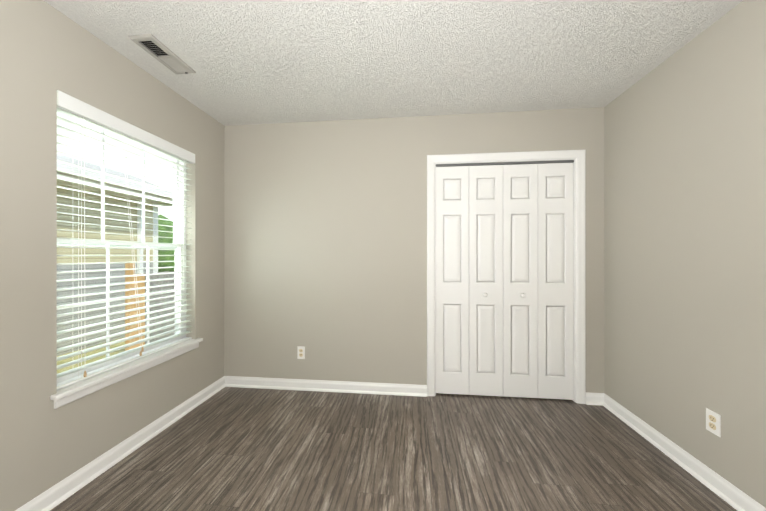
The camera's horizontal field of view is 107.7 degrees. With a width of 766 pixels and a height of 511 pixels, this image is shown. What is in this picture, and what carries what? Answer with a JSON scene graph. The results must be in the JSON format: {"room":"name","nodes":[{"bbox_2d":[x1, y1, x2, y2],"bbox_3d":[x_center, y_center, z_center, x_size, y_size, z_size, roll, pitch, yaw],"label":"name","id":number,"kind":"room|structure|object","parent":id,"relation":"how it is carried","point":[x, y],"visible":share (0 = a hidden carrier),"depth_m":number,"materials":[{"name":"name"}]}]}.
{"room":"empty bedroom","nodes":[
{"label":"empty bedroom","id":0,"kind":"room"},
{"bbox_2d":[0,0,224,510],"bbox_3d":[-1.716,-0.001,1.208,0.160,2.440,4.560,0,0,6],"label":"wall","id":1,"kind":"structure","parent":0,"point":[47,51],"depth_m":1.38,"materials":[{"name":"beige paint"}]},
{"bbox_2d":[15,376,224,510],"bbox_3d":[-1.657,1.175,0.840,0.030,0.088,3.600,0,0,6],"label":"baseboard","id":2,"kind":"structure","parent":1,"relation":"attached to","point":[52,497],"depth_m":1.63,"materials":[{"name":"white wood"}]},
{"bbox_2d":[57,107,185,383],"bbox_3d":[-1.688,-0.073,1.843,0.074,1.503,0.893,0,0,6],"label":"window","id":3,"kind":"structure","parent":1,"relation":"in","point":[74,242],"depth_m":1.83,"materials":[{"name":"white plastic"}]},
{"bbox_2d":[57,90,194,389],"bbox_3d":[-1.609,-0.074,1.835,0.077,1.501,0.892,0,0,6],"label":"window blind","id":4,"kind":"object","parent":3,"relation":"attached to","point":[72,105],"visible":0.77,"depth_m":1.70,"materials":[{"name":"white plastic"}]},
{"bbox_2d":[50,338,202,408],"bbox_3d":[-1.591,0.717,1.836,0.121,0.074,0.958,0,0,6],"label":"window sill","id":5,"kind":"structure","parent":1,"relation":"attached to","point":[74,392],"depth_m":1.65,"materials":[{"name":"white wood"}]},
{"bbox_2d":[50,387,736,510],"bbox_3d":[0.000,1.269,1.035,3.610,0.100,4.560,0,0,6],"label":"floor","id":6,"kind":"structure","parent":0,"point":[238,449],"depth_m":1.66,"materials":[{"name":"wood"}]},
{"bbox_2d":[44,0,742,125],"bbox_3d":[0.000,-1.271,1.036,3.610,0.100,4.560,0,0,6],"label":"ceiling","id":7,"kind":"structure","parent":0,"point":[251,62],"depth_m":1.66,"materials":[{"name":"white paint"}]},
{"bbox_2d":[128,34,195,73],"bbox_3d":[-1.331,-1.210,1.706,0.145,0.019,0.320,0,0,6],"label":"ceiling vent","id":8,"kind":"object","parent":7,"relation":"in","point":[157,49],"visible":0.96,"depth_m":1.68,"materials":[{"name":"grey metal"}]},
{"bbox_2d":[224,107,603,392],"bbox_3d":[0.170,0.000,2.526,3.330,2.440,0.120,0,0,6],"label":"wall","id":9,"kind":"structure","parent":0,"point":[325,244],"depth_m":2.51,"materials":[{"name":"beige paint"}]},
{"bbox_2d":[297,346,304,358],"bbox_3d":[-0.748,0.888,2.553,0.070,0.115,0.008,0,0,6],"label":"electrical outlet","id":10,"kind":"object","parent":9,"relation":"attached to","point":[300,352],"visible":1,"depth_m":2.55,"materials":[{"name":"white plastic"}]},
{"bbox_2d":[225,376,426,396],"bbox_3d":[-0.557,1.176,2.523,1.885,0.088,0.030,0,0,6],"label":"baseboard","id":11,"kind":"structure","parent":9,"relation":"attached to","point":[335,386],"depth_m":2.52,"materials":[{"name":"white wood"}]},
{"bbox_2d":[436,160,573,166],"bbox_3d":[1.029,-0.789,2.410,1.138,0.018,0.044,0,0,6],"label":"door track","id":12,"kind":"object","parent":9,"relation":"attached to","point":[507,163],"visible":0.71,"depth_m":2.39,"materials":[{"name":"grey metal"}]},
{"bbox_2d":[436,166,468,394],"bbox_3d":[0.605,0.215,2.453,0.281,1.982,0.034,0,0,6],"label":"closet door","id":13,"kind":"structure","parent":12,"relation":"hanging from","point":[452,279],"depth_m":2.44,"materials":[{"name":"white wood"}]},
{"bbox_2d":[469,165,502,395],"bbox_3d":[0.886,0.215,2.407,0.281,1.982,0.070,0,0,6],"label":"closet door","id":14,"kind":"structure","parent":12,"relation":"hanging from","point":[485,280],"depth_m":2.41,"materials":[{"name":"white wood"}]},
{"bbox_2d":[503,164,537,397],"bbox_3d":[1.169,0.215,2.378,0.281,1.982,0.070,0,0,6],"label":"closet door","id":15,"kind":"structure","parent":12,"relation":"hanging from","point":[520,280],"depth_m":2.38,"materials":[{"name":"white wood"}]},
{"bbox_2d":[538,163,573,399],"bbox_3d":[1.454,0.215,2.368,0.281,1.982,0.034,0,0,6],"label":"closet door","id":16,"kind":"structure","parent":12,"relation":"hanging from","point":[555,280],"depth_m":2.35,"materials":[{"name":"white wood"}]},
{"bbox_2d":[427,149,585,403],"bbox_3d":[1.031,0.173,2.430,1.292,2.094,0.140,0,0,6],"label":"door frame","id":17,"kind":"structure","parent":9,"relation":"attached to","point":[578,157],"depth_m":2.34,"materials":[{"name":"white wood"}]},
{"bbox_2d":[586,392,603,405],"bbox_3d":[1.744,1.176,2.292,0.151,0.088,0.030,0,0,6],"label":"baseboard","id":18,"kind":"structure","parent":9,"relation":"attached to","point":[594,398],"depth_m":2.29,"materials":[{"name":"white wood"}]},
{"bbox_2d":[604,0,765,507],"bbox_3d":[1.736,-0.001,0.861,0.120,2.440,4.560,0,0,6],"label":"wall","id":19,"kind":"structure","parent":0,"point":[684,237],"depth_m":1.56,"materials":[{"name":"beige paint"}]},
{"bbox_2d":[603,393,765,510],"bbox_3d":[1.625,1.175,0.510,0.030,0.088,3.600,0,0,6],"label":"baseboard","id":20,"kind":"structure","parent":19,"relation":"attached to","point":[733,496],"depth_m":1.59,"materials":[{"name":"white wood"}]},
{"bbox_2d":[706,408,720,436],"bbox_3d":[1.732,0.876,1.468,0.008,0.115,0.070,0,0,6],"label":"electrical outlet","id":21,"kind":"object","parent":19,"relation":"attached to","point":[713,422],"visible":1,"depth_m":1.46,"materials":[{"name":"white plastic"}]},
{"label":"outside","id":22,"kind":"structure","parent":0,"visible":0},
{"bbox_2d":[57,337,124,373],"bbox_3d":[-15.858,2.175,10.508,29.839,0.200,60.000,0,0,6],"label":"ground","id":23,"kind":"structure","parent":22,"point":[88,354],"depth_m":5.74,"materials":[{"name":"green plant"}]},
{"bbox_2d":[57,153,172,354],"bbox_3d":[-7.628,-0.256,0.888,2.140,4.650,15.100,0,0,6],"label":"house","id":24,"kind":"structure","parent":23,"relation":"on","point":[67,234],"depth_m":6.47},
{"bbox_2d":[125,263,173,350],"bbox_3d":[-4.114,1.099,10.208,0.150,1.950,10.390,0,0,6],"label":"fence","id":25,"kind":"object","parent":23,"relation":"on","point":[129,279],"depth_m":5.51,"materials":[{"name":"brown wood"}]},
{"bbox_2d":[158,214,173,271],"bbox_3d":[-8.397,0.359,19.073,5.562,4.602,18.743,0,0,6],"label":"trees","id":26,"kind":"object","parent":23,"relation":"on","point":[166,252],"depth_m":10.29,"materials":[{"name":"green plant"}]}
]}

